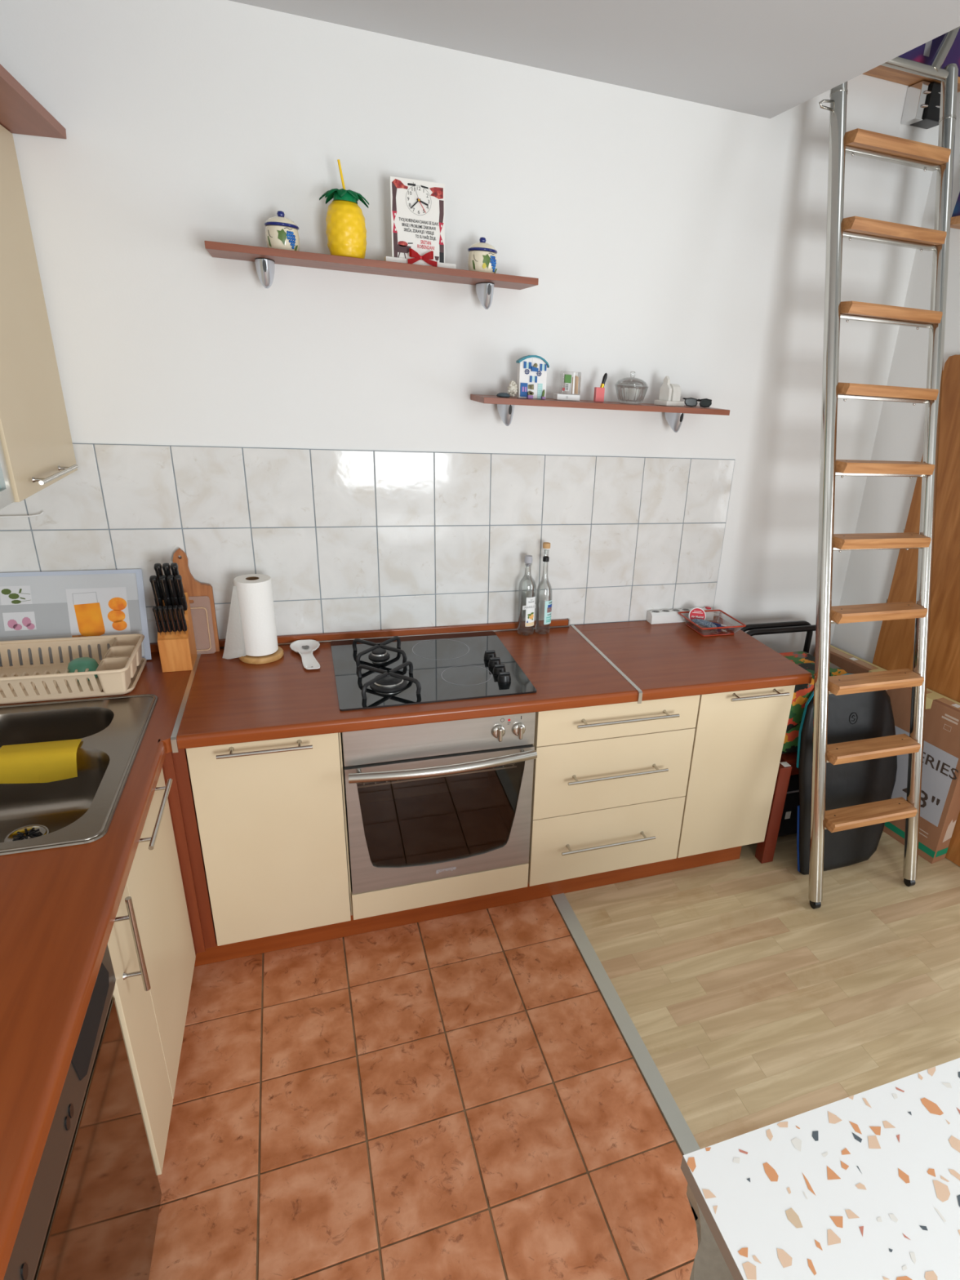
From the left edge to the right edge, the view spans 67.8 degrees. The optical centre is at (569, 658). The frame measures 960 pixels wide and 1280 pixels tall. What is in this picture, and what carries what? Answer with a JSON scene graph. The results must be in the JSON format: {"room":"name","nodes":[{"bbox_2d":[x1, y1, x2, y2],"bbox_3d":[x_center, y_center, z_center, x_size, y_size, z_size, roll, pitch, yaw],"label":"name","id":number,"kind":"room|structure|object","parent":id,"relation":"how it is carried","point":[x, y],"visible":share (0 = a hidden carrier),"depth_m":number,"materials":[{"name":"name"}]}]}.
{"room":"kitchen","nodes":[
{"label":"kitchen","id":0,"kind":"room"},
{"bbox_2d":[0,0,938,807],"bbox_3d":[0.543,-1.487,2.623,5.300,4.504,0.129,-5,23,-20],"label":"wall","id":1,"kind":"structure","parent":0,"point":[319,433],"depth_m":2.36,"materials":[{"name":"white paint"}]},
{"bbox_2d":[0,511,44,517],"bbox_3d":[-1.707,-0.427,2.101,0.248,0.019,0.007,-4,23,-18],"label":"cable","id":2,"kind":"object","parent":1,"relation":"attached to","point":[42,513],"visible":1,"depth_m":2.12,"materials":[{"name":"white plastic"}]},
{"bbox_2d":[204,240,538,309],"bbox_3d":[-0.573,-1.144,2.151,0.937,0.094,0.200,-5,23,-20],"label":"wall shelf","id":3,"kind":"object","parent":1,"relation":"attached to","point":[264,258],"visible":1,"depth_m":2.07,"materials":[{"name":"brown wood"}]},
{"bbox_2d":[263,210,299,251],"bbox_3d":[-0.818,-1.212,2.013,0.093,0.104,0.094,-5,23,-20],"label":"ceramic jar","id":4,"kind":"object","parent":3,"relation":"on","point":[281,232],"visible":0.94,"depth_m":1.99,"materials":[{"name":"beige ceramic"}]},
{"bbox_2d":[319,159,368,258],"bbox_3d":[-0.650,-1.293,2.046,0.137,0.248,0.138,-5,23,-20],"label":"tumbler","id":5,"kind":"object","parent":3,"relation":"on","point":[345,230],"visible":0.94,"depth_m":2.02,"materials":[{"name":"yellow plastic"}]},
{"bbox_2d":[384,176,456,268],"bbox_3d":[-0.447,-1.296,2.116,0.210,0.230,0.058,-5,23,-20],"label":"clock","id":6,"kind":"object","parent":3,"relation":"on","point":[417,207],"visible":1,"depth_m":2.11,"materials":[{"name":"white paper"}]},
{"bbox_2d":[391,182,396,211],"bbox_3d":[-0.512,-1.352,2.070,0.018,0.074,0.001,-5,23,-20],"label":"print","id":7,"kind":"object","parent":6,"relation":"attached to","point":[393,188],"depth_m":2.07},
{"bbox_2d":[392,210,396,222],"bbox_3d":[-0.516,-1.304,2.089,0.014,0.028,0.001,-5,23,-20],"label":"print","id":8,"kind":"object","parent":6,"relation":"attached to","point":[393,211],"depth_m":2.09},
{"bbox_2d":[392,222,397,232],"bbox_3d":[-0.518,-1.279,2.099,0.014,0.028,0.001,-5,23,-20],"label":"print","id":9,"kind":"object","parent":6,"relation":"attached to","point":[393,231],"depth_m":2.10},
{"bbox_2d":[393,232,397,257],"bbox_3d":[-0.521,-1.235,2.117,0.013,0.066,0.001,-5,23,-20],"label":"print","id":10,"kind":"object","parent":6,"relation":"attached to","point":[395,234],"depth_m":2.11},
{"bbox_2d":[394,244,411,258],"bbox_3d":[-0.502,-1.224,2.129,0.050,0.036,0.001,-5,23,-20],"label":"print","id":11,"kind":"object","parent":6,"relation":"attached to","point":[399,249],"depth_m":2.13},
{"bbox_2d":[407,182,428,244],"bbox_3d":[-0.451,-1.320,2.107,0.064,0.157,0.001,-5,23,-20],"label":"print","id":12,"kind":"object","parent":6,"relation":"attached to","point":[408,184],"depth_m":2.08},
{"bbox_2d":[392,178,443,246],"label":"print","id":13,"kind":"object","parent":6,"relation":"attached to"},
{"bbox_2d":[439,234,444,244],"bbox_3d":[-0.390,-1.274,2.151,0.015,0.029,0.001,-5,23,-20],"label":"print","id":14,"kind":"object","parent":6,"relation":"attached to","point":[441,243],"depth_m":2.15},
{"bbox_2d":[439,222,444,232],"bbox_3d":[-0.388,-1.301,2.140,0.015,0.029,0.001,-5,23,-20],"label":"print","id":15,"kind":"object","parent":6,"relation":"attached to","point":[440,224],"depth_m":2.14},
{"bbox_2d":[439,252,444,262],"bbox_3d":[-0.392,-1.229,2.170,0.013,0.028,0.001,-5,23,-20],"label":"print","id":16,"kind":"object","parent":6,"relation":"attached to","point":[441,255],"depth_m":2.17},
{"bbox_2d":[439,200,444,222],"bbox_3d":[-0.385,-1.341,2.124,0.015,0.058,0.001,-5,23,-20],"label":"print","id":17,"kind":"object","parent":6,"relation":"attached to","point":[441,202],"depth_m":2.12},
{"bbox_2d":[467,237,497,273],"bbox_3d":[-0.272,-1.255,2.210,0.093,0.104,0.094,-6,24,-23],"label":"ceramic jar","id":18,"kind":"object","parent":3,"relation":"on","point":[482,257],"visible":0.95,"depth_m":2.18,"materials":[{"name":"beige ceramic"}]},
{"bbox_2d":[470,394,729,432],"bbox_3d":[0.119,-0.870,2.542,0.923,0.094,0.200,-5,23,-20],"label":"wall shelf","id":19,"kind":"object","parent":1,"relation":"attached to","point":[673,415],"visible":0.98,"depth_m":2.44,"materials":[{"name":"brown wood"}]},
{"bbox_2d":[496,392,510,397],"bbox_3d":[-0.223,-0.885,2.378,0.047,0.014,0.047,-5,23,-20],"label":"pebble","id":20,"kind":"object","parent":19,"relation":"on","point":[500,394],"visible":1,"depth_m":2.36,"materials":[{"name":"grey stone"}]},
{"bbox_2d":[506,380,517,397],"bbox_3d":[-0.194,-0.912,2.394,0.035,0.054,0.033,3,22,-1],"label":"ornament","id":21,"kind":"object","parent":19,"relation":"on","point":[513,388],"visible":1,"depth_m":2.39,"materials":[{"name":"beige"}]},
{"bbox_2d":[515,355,549,399],"bbox_3d":[-0.125,-0.951,2.392,0.106,0.136,0.046,-5,23,-20],"label":"house ornament","id":22,"kind":"object","parent":19,"relation":"on","point":[531,369],"visible":1,"depth_m":2.38,"materials":[{"name":"white ceramic"}]},
{"bbox_2d":[526,391,533,398],"bbox_3d":[-0.133,-0.893,2.396,0.021,0.024,0.016,-5,23,-20],"label":"flower pot","id":23,"kind":"object","parent":22,"relation":"on","point":[530,394],"depth_m":2.39,"materials":[{"name":"purple ceramic"}]},
{"bbox_2d":[553,393,579,400],"bbox_3d":[-0.011,-0.909,2.463,0.084,0.020,0.044,-5,23,-20],"label":"box","id":24,"kind":"object","parent":19,"relation":"on","point":[556,396],"visible":1,"depth_m":2.44,"materials":[{"name":"white plastic"}]},
{"bbox_2d":[559,370,581,395],"bbox_3d":[0.002,-0.952,2.447,0.066,0.073,0.035,-5,23,-20],"label":"case","id":25,"kind":"object","parent":24,"relation":"on","point":[575,388],"visible":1,"depth_m":2.44,"materials":[{"name":"clear plastic"}]},
{"bbox_2d":[593,373,607,402],"bbox_3d":[0.110,-0.954,2.491,0.042,0.097,0.020,-5,23,-20],"label":"holder","id":26,"kind":"object","parent":19,"relation":"on","point":[599,392],"visible":1,"depth_m":2.49,"materials":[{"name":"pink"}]},
{"bbox_2d":[614,371,648,404],"bbox_3d":[0.222,-0.968,2.529,0.124,0.107,0.124,-5,23,-20],"label":"sugar bowl","id":27,"kind":"object","parent":19,"relation":"on","point":[630,380],"visible":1,"depth_m":2.53,"materials":[{"name":"clear glass"}]},
{"bbox_2d":[653,376,684,406],"bbox_3d":[0.370,-0.976,2.584,0.104,0.100,0.060,-17,30,-41],"label":"stone chapel","id":28,"kind":"object","parent":19,"relation":"on","point":[669,393],"visible":1,"depth_m":2.57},
{"bbox_2d":[683,397,711,407],"bbox_3d":[0.475,-0.955,2.640,0.110,0.033,0.043,-1,23,-12],"label":"sunglasses","id":29,"kind":"object","parent":19,"relation":"on","point":[690,402],"visible":0.96,"depth_m":2.62,"materials":[{"name":"black plastic"}]},
{"bbox_2d":[862,65,959,92],"bbox_3d":[1.094,-2.034,2.476,0.715,0.068,0.109,-5,23,-20],"label":"wall shelf","id":30,"kind":"object","parent":1,"relation":"attached to","point":[882,72],"visible":0.07,"depth_m":2.50,"materials":[{"name":"brown wood"}]},
{"bbox_2d":[898,29,959,76],"bbox_3d":[1.181,-2.157,2.453,0.520,0.185,0.102,-5,23,-20],"label":"case","id":31,"kind":"object","parent":30,"relation":"on","point":[925,53],"visible":0.1,"depth_m":2.45,"materials":[{"name":"purple"}]},
{"bbox_2d":[901,80,941,128],"bbox_3d":[1.302,-2.014,2.576,0.128,0.112,0.093,-5,23,-20],"label":"wall spotlight","id":32,"kind":"object","parent":1,"relation":"attached to","point":[922,100],"visible":0.82,"depth_m":2.55,"materials":[{"name":"silver metal"}]},
{"bbox_2d":[148,831,959,1279],"bbox_3d":[1.210,1.534,1.434,5.300,0.124,4.950,-5,23,-20],"label":"floor","id":33,"kind":"structure","parent":0,"point":[520,1091],"depth_m":2.02,"materials":[{"name":"brown tile"}]},
{"bbox_2d":[3,944,161,1279],"bbox_3d":[-1.039,1.011,1.114,0.542,0.810,0.600,-5,23,-20],"label":"dishwasher","id":34,"kind":"object","parent":33,"relation":"on","point":[91,1212],"visible":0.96,"depth_m":1.20,"materials":[{"name":"silver metal"}]},
{"bbox_2d":[107,767,195,1175],"bbox_3d":[-1.241,0.716,1.640,0.600,0.736,0.658,-5,23,-20],"label":"base cabinet","id":35,"kind":"object","parent":33,"relation":"on","point":[150,944],"visible":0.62,"depth_m":1.64,"materials":[{"name":"beige wood"}]},
{"bbox_2d":[162,739,217,955],"bbox_3d":[-1.118,0.566,2.051,0.092,0.703,0.076,-5,23,-20],"label":"trim panel","id":36,"kind":"object","parent":33,"relation":"on","point":[175,765],"visible":0.5,"depth_m":2.03,"materials":[{"name":"brown wood"}]},
{"bbox_2d":[186,733,351,946],"bbox_3d":[-0.982,0.443,2.377,0.397,0.703,0.676,-5,23,-20],"label":"base cabinet","id":37,"kind":"object","parent":33,"relation":"on","point":[269,813],"visible":0.83,"depth_m":2.11,"materials":[{"name":"beige"}]},
{"bbox_2d":[337,732,533,919],"bbox_3d":[-0.517,0.398,2.567,0.607,0.703,0.631,-5,23,-20],"label":"base cabinet","id":38,"kind":"object","parent":33,"relation":"on","point":[435,891],"visible":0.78,"depth_m":2.39,"materials":[{"name":"beige"}]},
{"bbox_2d":[170,617,642,752],"bbox_3d":[-0.523,0.044,2.402,1.388,0.074,0.669,-5,23,-20],"label":"countertop","id":39,"kind":"structure","parent":38,"relation":"on","point":[224,701],"depth_m":2.24,"materials":[{"name":"brown wood"}]},
{"bbox_2d":[238,646,284,664],"bbox_3d":[-1.046,-0.130,2.370,0.142,0.268,0.142,-5,23,-20],"label":"paper towel holder","id":40,"kind":"object","parent":39,"relation":"on","point":[275,656],"visible":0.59,"depth_m":2.37,"materials":[{"name":"beige wood"}]},
{"bbox_2d":[222,573,278,659],"bbox_3d":[-1.065,-0.128,2.351,0.163,0.276,0.114,-18,30,-42],"label":"paper towel roll","id":41,"kind":"object","parent":40,"relation":"on","point":[251,631],"visible":1,"depth_m":2.33,"materials":[{"name":"white paper"}]},
{"bbox_2d":[289,639,320,669],"bbox_3d":[-0.911,-0.014,2.437,0.102,0.020,0.260,-5,23,-20],"label":"spoon rest","id":42,"kind":"object","parent":39,"relation":"on","point":[305,648],"visible":1,"depth_m":2.47,"materials":[{"name":"white ceramic"}]},
{"bbox_2d":[330,631,536,711],"bbox_3d":[-0.487,0.003,2.423,0.610,0.053,0.573,-5,23,-20],"label":"cooktop","id":43,"kind":"object","parent":39,"relation":"in","point":[395,671],"visible":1,"depth_m":2.38,"materials":[{"name":"black glass"}]},
{"bbox_2d":[517,555,536,635],"bbox_3d":[-0.164,-0.242,2.736,0.068,0.312,0.070,-11,26,-32],"label":"liquor bottle","id":44,"kind":"object","parent":39,"relation":"on","point":[526,629],"visible":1,"depth_m":2.73,"materials":[{"name":"clear glass"}]},
{"bbox_2d":[534,542,551,634],"bbox_3d":[-0.097,-0.270,2.749,0.065,0.361,0.064,6,22,6],"label":"liquor bottle","id":45,"kind":"object","parent":39,"relation":"on","point":[539,629],"visible":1,"depth_m":2.75,"materials":[{"name":"clear glass"}]},
{"bbox_2d":[342,711,537,893],"bbox_3d":[-0.476,0.388,2.457,0.594,0.595,0.581,-5,23,-20],"label":"oven","id":46,"kind":"object","parent":38,"relation":"in","point":[427,802],"visible":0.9,"depth_m":2.39,"materials":[{"name":"metal"}]},
{"bbox_2d":[194,845,742,966],"bbox_3d":[-0.243,0.853,2.573,2.020,0.107,0.016,-5,23,-20],"label":"plinth","id":47,"kind":"object","parent":33,"relation":"on","point":[302,937],"visible":0.4,"depth_m":2.51,"materials":[{"name":"brown wood"}]},
{"bbox_2d":[528,694,700,886],"bbox_3d":[0.057,0.361,2.751,0.594,0.703,0.676,-5,23,-20],"label":"base cabinet","id":48,"kind":"object","parent":33,"relation":"on","point":[610,782],"visible":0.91,"depth_m":2.48,"materials":[{"name":"beige"}]},
{"bbox_2d":[574,606,812,701],"bbox_3d":[0.461,-0.045,2.755,0.711,0.093,0.661,-5,23,-20],"label":"countertop","id":49,"kind":"structure","parent":48,"relation":"on","point":[666,660],"depth_m":2.66,"materials":[{"name":"brown wood"}]},
{"bbox_2d":[677,609,746,636],"bbox_3d":[0.592,-0.143,2.968,0.213,0.049,0.213,-5,23,-20],"label":"glass tray","id":50,"kind":"object","parent":49,"relation":"on","point":[734,625],"visible":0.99,"depth_m":2.93,"materials":[{"name":"clear glass"}]},
{"bbox_2d":[688,607,706,624],"bbox_3d":[0.539,-0.177,2.987,0.074,0.068,0.039,5,22,3],"label":"round lid","id":51,"kind":"object","parent":50,"relation":"in","point":[696,612],"visible":0.84,"depth_m":2.98,"materials":[{"name":"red plastic"}]},
{"bbox_2d":[690,618,716,627],"bbox_3d":[0.558,-0.143,2.934,0.117,0.032,0.038,14,24,25],"label":"pouch","id":52,"kind":"object","parent":50,"relation":"on","point":[700,621],"visible":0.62,"depth_m":2.92,"materials":[{"name":"blue fabric"}]},
{"bbox_2d":[686,1183,733,1279],"bbox_3d":[0.407,1.236,1.267,0.474,0.460,0.432,-5,23,-20],"label":"dining chair","id":53,"kind":"object","parent":33,"relation":"on","point":[709,1264],"visible":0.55,"depth_m":1.19,"materials":[{"name":"beige fabric"}]},
{"bbox_2d":[676,684,795,857],"bbox_3d":[0.526,0.324,2.920,0.394,0.703,0.676,-5,23,-20],"label":"base cabinet","id":54,"kind":"object","parent":33,"relation":"on","point":[738,743],"visible":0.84,"depth_m":2.66,"materials":[{"name":"beige laminate"}]},
{"bbox_2d":[755,751,798,863],"bbox_3d":[0.927,0.539,3.078,0.424,0.456,0.433,-5,23,-20],"label":"wooden board","id":55,"kind":"object","parent":33,"relation":"on","point":[765,851],"visible":0.26,"depth_m":2.83,"materials":[{"name":"brown wood"}]},
{"bbox_2d":[778,651,847,754],"bbox_3d":[0.907,0.171,2.912,0.308,0.345,0.295,-5,23,-20],"label":"cushion","id":56,"kind":"object","parent":55,"relation":"on","point":[802,693],"visible":0.17,"depth_m":2.78,"materials":[{"name":"multicoloured fabric"}]},
{"bbox_2d":[740,620,815,653],"bbox_3d":[0.908,0.242,3.253,0.451,0.847,0.067,-5,23,-20],"label":"folding chair","id":57,"kind":"object","parent":33,"relation":"on","point":[801,625],"visible":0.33,"depth_m":3.09,"materials":[{"name":"black metal"}]},
{"bbox_2d":[777,760,799,836],"bbox_3d":[0.929,0.583,3.116,0.286,0.344,0.306,-5,23,-20],"label":"bag","id":58,"kind":"object","parent":33,"relation":"on","point":[788,822],"visible":0.09,"depth_m":2.97,"materials":[{"name":"black fabric"}]},
{"bbox_2d":[680,1057,959,1279],"bbox_3d":[0.812,1.204,1.024,1.116,0.750,0.839,-5,23,-20],"label":"dining table","id":59,"kind":"object","parent":33,"relation":"on","point":[864,1185],"visible":1,"depth_m":1.02,"materials":[{"name":"white stone"}]},
{"bbox_2d":[795,673,897,875],"bbox_3d":[1.120,0.462,2.841,0.492,0.798,0.188,-5,23,-20],"label":"suitcase","id":60,"kind":"object","parent":33,"relation":"on","point":[869,714],"visible":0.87,"depth_m":2.81,"materials":[{"name":"plastic"}]},
{"bbox_2d":[808,26,959,908],"bbox_3d":[1.111,-0.650,2.527,0.627,3.089,0.838,-5,23,-20],"label":"ladder","id":61,"kind":"object","parent":33,"relation":"on","point":[858,142],"visible":0.98,"depth_m":2.48,"materials":[{"name":"brown wood"}]},
{"bbox_2d":[813,644,959,863],"bbox_3d":[1.387,0.398,3.202,0.087,0.681,0.831,-8,25,-27],"label":"box","id":62,"kind":"object","parent":33,"relation":"on","point":[940,809],"visible":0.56,"depth_m":2.94,"materials":[{"name":"cardboard"}]},
{"bbox_2d":[941,715,957,724],"bbox_3d":[1.516,0.248,2.820,0.001,0.008,0.070,-8,25,-27],"label":"print","id":63,"kind":"object","parent":62,"relation":"on","point":[943,717],"depth_m":2.82},
{"bbox_2d":[944,713,959,721],"bbox_3d":[1.519,0.237,2.811,0.001,0.008,0.060,-8,25,-27],"label":"print","id":64,"kind":"object","parent":62,"relation":"on","point":[945,714],"depth_m":2.81},
{"bbox_3d":[-0.787,1.298,0.443,0.558,0.810,0.935,-5,23,-20],"label":"base cabinet","id":65,"kind":"object","parent":33,"relation":"on","visible":0},
{"bbox_2d":[0,642,191,1279],"bbox_3d":[-1.081,0.532,1.106,0.608,0.070,2.891,-5,23,-20],"label":"countertop","id":66,"kind":"structure","parent":65,"relation":"on","point":[59,906],"depth_m":1.21,"materials":[{"name":"brown wood"}]},
{"bbox_2d":[0,633,146,704],"bbox_3d":[-1.544,0.039,2.092,0.475,0.103,0.316,-5,23,-20],"label":"dish rack","id":67,"kind":"object","parent":66,"relation":"on","point":[121,666],"visible":1,"depth_m":2.11,"materials":[{"name":"beige plastic"}]},
{"bbox_2d":[0,657,146,704],"bbox_3d":[-1.557,0.070,2.131,0.464,0.016,0.263,-5,23,-20],"label":"drip tray","id":68,"kind":"object","parent":67,"relation":"on","point":[19,669],"depth_m":2.08,"materials":[{"name":"beige plastic"}]},
{"bbox_2d":[66,657,98,681],"bbox_3d":[-1.463,0.030,2.128,0.082,0.056,0.082,-5,23,-20],"label":"plastic cup","id":69,"kind":"object","parent":67,"relation":"in","point":[81,664],"visible":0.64,"depth_m":2.10,"materials":[{"name":"green plastic"}]},
{"bbox_2d":[0,568,151,666],"bbox_3d":[-1.609,-0.126,2.236,0.478,0.287,0.088,-5,23,-20],"label":"board","id":70,"kind":"object","parent":66,"relation":"on","point":[39,605],"visible":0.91,"depth_m":2.24,"materials":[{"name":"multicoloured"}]},
{"bbox_2d":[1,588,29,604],"bbox_3d":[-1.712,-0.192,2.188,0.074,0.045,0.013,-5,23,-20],"label":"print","id":71,"kind":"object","parent":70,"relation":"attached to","point":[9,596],"depth_m":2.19,"materials":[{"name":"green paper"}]},
{"bbox_2d":[0,585,32,604],"bbox_3d":[-1.713,-0.194,2.187,0.080,0.055,0.015,-5,23,-20],"label":"print","id":72,"kind":"object","parent":70,"relation":"attached to","point":[9,594],"depth_m":2.19,"materials":[{"name":"white"}]},
{"bbox_2d":[2,611,36,631],"bbox_3d":[-1.710,-0.115,2.198,0.082,0.054,0.015,-5,23,-20],"label":"print","id":73,"kind":"object","parent":70,"relation":"attached to","point":[11,620],"depth_m":2.20,"materials":[{"name":"white"}]},
{"bbox_2d":[7,617,35,630],"bbox_3d":[-1.706,-0.079,2.203,0.070,0.091,0.025,-5,23,-20],"label":"print","id":74,"kind":"object","parent":70,"relation":"attached to","point":[13,623],"depth_m":2.20,"materials":[{"name":"pink paper"}]},
{"bbox_2d":[71,591,97,604],"bbox_3d":[-1.542,-0.191,2.251,0.068,0.036,0.010,-5,23,-20],"label":"print","id":75,"kind":"object","parent":70,"relation":"attached to","point":[77,597],"depth_m":2.25,"materials":[{"name":"grey paper"}]},
{"bbox_2d":[73,602,105,635],"bbox_3d":[-1.535,-0.123,2.262,0.077,0.102,0.028,-5,23,-20],"label":"print","id":76,"kind":"object","parent":70,"relation":"attached to","point":[89,618],"depth_m":2.26},
{"bbox_2d":[65,586,130,636],"bbox_3d":[-1.510,-0.146,2.268,0.165,0.151,0.042,-5,23,-20],"label":"print","id":77,"kind":"object","parent":70,"relation":"attached to","point":[90,611],"depth_m":2.27,"materials":[{"name":"white"}]},
{"bbox_2d":[107,597,127,631],"bbox_3d":[-1.461,-0.142,2.286,0.058,0.103,0.029,-5,23,-20],"label":"print","id":78,"kind":"object","parent":70,"relation":"attached to","point":[117,606],"depth_m":2.29},
{"bbox_2d":[0,693,158,855],"bbox_3d":[-1.345,0.339,1.740,0.513,0.175,0.738,-5,23,-20],"label":"sink","id":79,"kind":"object","parent":66,"relation":"in","point":[81,809],"visible":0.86,"depth_m":1.82,"materials":[{"name":"silver metal"}]},
{"bbox_2d":[0,738,81,783],"bbox_3d":[-1.336,0.263,1.792,0.172,0.079,0.083,-5,23,-20],"label":"cloth","id":80,"kind":"object","parent":79,"relation":"hanging from","point":[50,761],"visible":1,"depth_m":1.77,"materials":[{"name":"yellow fabric"}]},
{"bbox_2d":[157,592,197,672],"bbox_3d":[-1.272,-0.087,2.281,0.086,0.228,0.128,-5,23,-20],"label":"knife block","id":81,"kind":"object","parent":66,"relation":"on","point":[178,652],"visible":0.65,"depth_m":2.25,"materials":[{"name":"brown wood"}]},
{"bbox_2d":[149,575,163,607],"bbox_3d":[-1.295,-0.165,2.235,0.020,0.211,0.084,-5,23,-20],"label":"kitchen knife","id":82,"kind":"object","parent":81,"relation":"in","point":[153,579],"visible":0.84,"depth_m":2.19,"materials":[{"name":"black plastic"}]},
{"bbox_2d":[152,606,162,635],"bbox_3d":[-1.288,-0.085,2.225,0.014,0.177,0.067,-5,23,-20],"label":"kitchen knife","id":83,"kind":"object","parent":81,"relation":"in","point":[155,611],"visible":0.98,"depth_m":2.19,"materials":[{"name":"black plastic"}]},
{"bbox_2d":[153,563,163,599],"bbox_3d":[-1.291,-0.204,2.250,0.020,0.212,0.081,-5,23,-20],"label":"kitchen knife","id":84,"kind":"object","parent":81,"relation":"in","point":[157,566],"visible":0.58,"depth_m":2.19,"materials":[{"name":"black plastic"}]},
{"bbox_2d":[157,605,167,635],"bbox_3d":[-1.275,-0.086,2.230,0.014,0.177,0.067,-5,23,-20],"label":"kitchen knife","id":85,"kind":"object","parent":81,"relation":"in","point":[162,620],"visible":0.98,"depth_m":2.20,"materials":[{"name":"black plastic"}]},
{"bbox_2d":[159,574,173,607],"bbox_3d":[-1.271,-0.167,2.243,0.020,0.211,0.084,-5,23,-20],"label":"kitchen knife","id":86,"kind":"object","parent":81,"relation":"in","point":[162,579],"visible":0.85,"depth_m":2.20,"materials":[{"name":"black plastic"}]},
{"bbox_2d":[162,563,171,597],"bbox_3d":[-1.270,-0.206,2.258,0.020,0.212,0.081,-5,23,-20],"label":"kitchen knife","id":87,"kind":"object","parent":81,"relation":"in","point":[166,566],"visible":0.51,"depth_m":2.20,"materials":[{"name":"black plastic"}]},
{"bbox_2d":[162,605,172,635],"bbox_3d":[-1.262,-0.087,2.234,0.014,0.177,0.067,-5,23,-20],"label":"kitchen knife","id":88,"kind":"object","parent":81,"relation":"in","point":[165,610],"visible":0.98,"depth_m":2.20,"materials":[{"name":"black plastic"}]},
{"bbox_2d":[167,605,177,635],"bbox_3d":[-1.249,-0.088,2.239,0.014,0.177,0.067,-5,23,-20],"label":"kitchen knife","id":89,"kind":"object","parent":81,"relation":"in","point":[170,609],"visible":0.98,"depth_m":2.21,"materials":[{"name":"black plastic"}]},
{"bbox_2d":[166,574,179,606],"bbox_3d":[-1.252,-0.169,2.250,0.020,0.211,0.084,-5,23,-20],"label":"kitchen knife","id":90,"kind":"object","parent":81,"relation":"in","point":[170,579],"visible":0.8,"depth_m":2.21,"materials":[{"name":"black plastic"}]},
{"bbox_2d":[170,562,179,595],"bbox_3d":[-1.249,-0.207,2.265,0.020,0.212,0.081,-5,23,-20],"label":"kitchen knife","id":91,"kind":"object","parent":81,"relation":"in","point":[174,566],"visible":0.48,"depth_m":2.20,"materials":[{"name":"black plastic"}]},
{"bbox_2d":[172,604,182,634],"bbox_3d":[-1.236,-0.089,2.244,0.014,0.177,0.067,-5,23,-20],"label":"kitchen knife","id":92,"kind":"object","parent":81,"relation":"in","point":[175,608],"visible":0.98,"depth_m":2.21,"materials":[{"name":"black plastic"}]},
{"bbox_2d":[173,574,187,614],"bbox_3d":[-1.233,-0.170,2.257,0.020,0.211,0.084,-5,23,-20],"label":"kitchen knife","id":93,"kind":"object","parent":81,"relation":"in","point":[177,578],"visible":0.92,"depth_m":2.22,"materials":[{"name":"black plastic"}]},
{"bbox_2d":[177,604,186,634],"bbox_3d":[-1.223,-0.090,2.248,0.014,0.177,0.067,-5,23,-20],"label":"kitchen knife","id":94,"kind":"object","parent":81,"relation":"in","point":[183,621],"visible":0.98,"depth_m":2.22,"materials":[{"name":"black plastic"}]},
{"bbox_2d":[173,547,220,653],"bbox_3d":[-1.276,-0.189,2.360,0.160,0.356,0.041,-5,23,-20],"label":"cutting board","id":95,"kind":"object","parent":66,"relation":"on","point":[200,595],"visible":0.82,"depth_m":2.37,"materials":[{"name":"brown wood"}]},
{"bbox_2d":[190,607,211,651],"bbox_3d":[-1.261,-0.108,2.374,0.113,0.198,0.027,-5,23,-20],"label":"print","id":96,"kind":"object","parent":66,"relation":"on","point":[190,607],"visible":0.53,"depth_m":2.39,"materials":[{"name":"beige"}]},
{"bbox_2d":[228,0,959,118],"bbox_3d":[0.261,-1.034,-0.021,2.614,0.253,4.600,-5,23,-20],"label":"ceiling","id":97,"kind":"structure","parent":0,"point":[766,59],"depth_m":1.91,"materials":[{"name":"white paint"}]},
{"bbox_2d":[831,91,959,663],"bbox_3d":[3.020,-0.740,1.194,1.830,4.504,4.600,-5,23,-20],"label":"wall","id":98,"kind":"structure","parent":0,"point":[886,503],"depth_m":3.00,"materials":[{"name":"white paint"}]},
{"bbox_2d":[872,355,959,866],"bbox_3d":[1.590,-0.111,2.761,0.075,1.970,0.873,-8,25,-27],"label":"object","id":99,"kind":"structure","parent":98,"relation":"in","point":[894,650],"depth_m":2.88,"materials":[{"name":"brown wood"}]},
{"bbox_2d":[950,215,959,229],"bbox_3d":[1.448,-1.611,2.614,0.084,0.026,0.080,-5,23,-20],"label":"wall shelf","id":100,"kind":"object","parent":98,"relation":"attached to","point":[955,220],"visible":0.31,"depth_m":2.60,"materials":[{"name":"brown wood"}]},
{"bbox_2d":[951,191,959,217],"bbox_3d":[1.467,-1.763,2.555,0.058,0.300,0.069,-5,23,-20],"label":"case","id":101,"kind":"object","parent":100,"relation":"on","point":[956,212],"visible":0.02,"depth_m":2.61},
{"bbox_3d":[-1.053,-0.399,-0.324,0.150,4.504,4.700,-5,23,-20],"label":"wall","id":102,"kind":"structure","parent":0,"visible":0},
{"bbox_2d":[0,438,14,509],"bbox_3d":[-1.330,-0.616,1.150,0.356,0.840,0.694,-5,23,-20],"label":"upper cabinet","id":103,"kind":"object","parent":102,"relation":"attached to","point":[6,496],"visible":1,"depth_m":1.62,"materials":[{"name":"beige laminate"}]},
{"bbox_2d":[0,64,78,502],"bbox_3d":[-1.363,-0.736,1.401,0.481,0.876,1.240,-5,23,-20],"label":"upper cabinet","id":104,"kind":"object","parent":102,"relation":"attached to","point":[35,435],"visible":0.95,"depth_m":1.77,"materials":[{"name":"beige laminate"}]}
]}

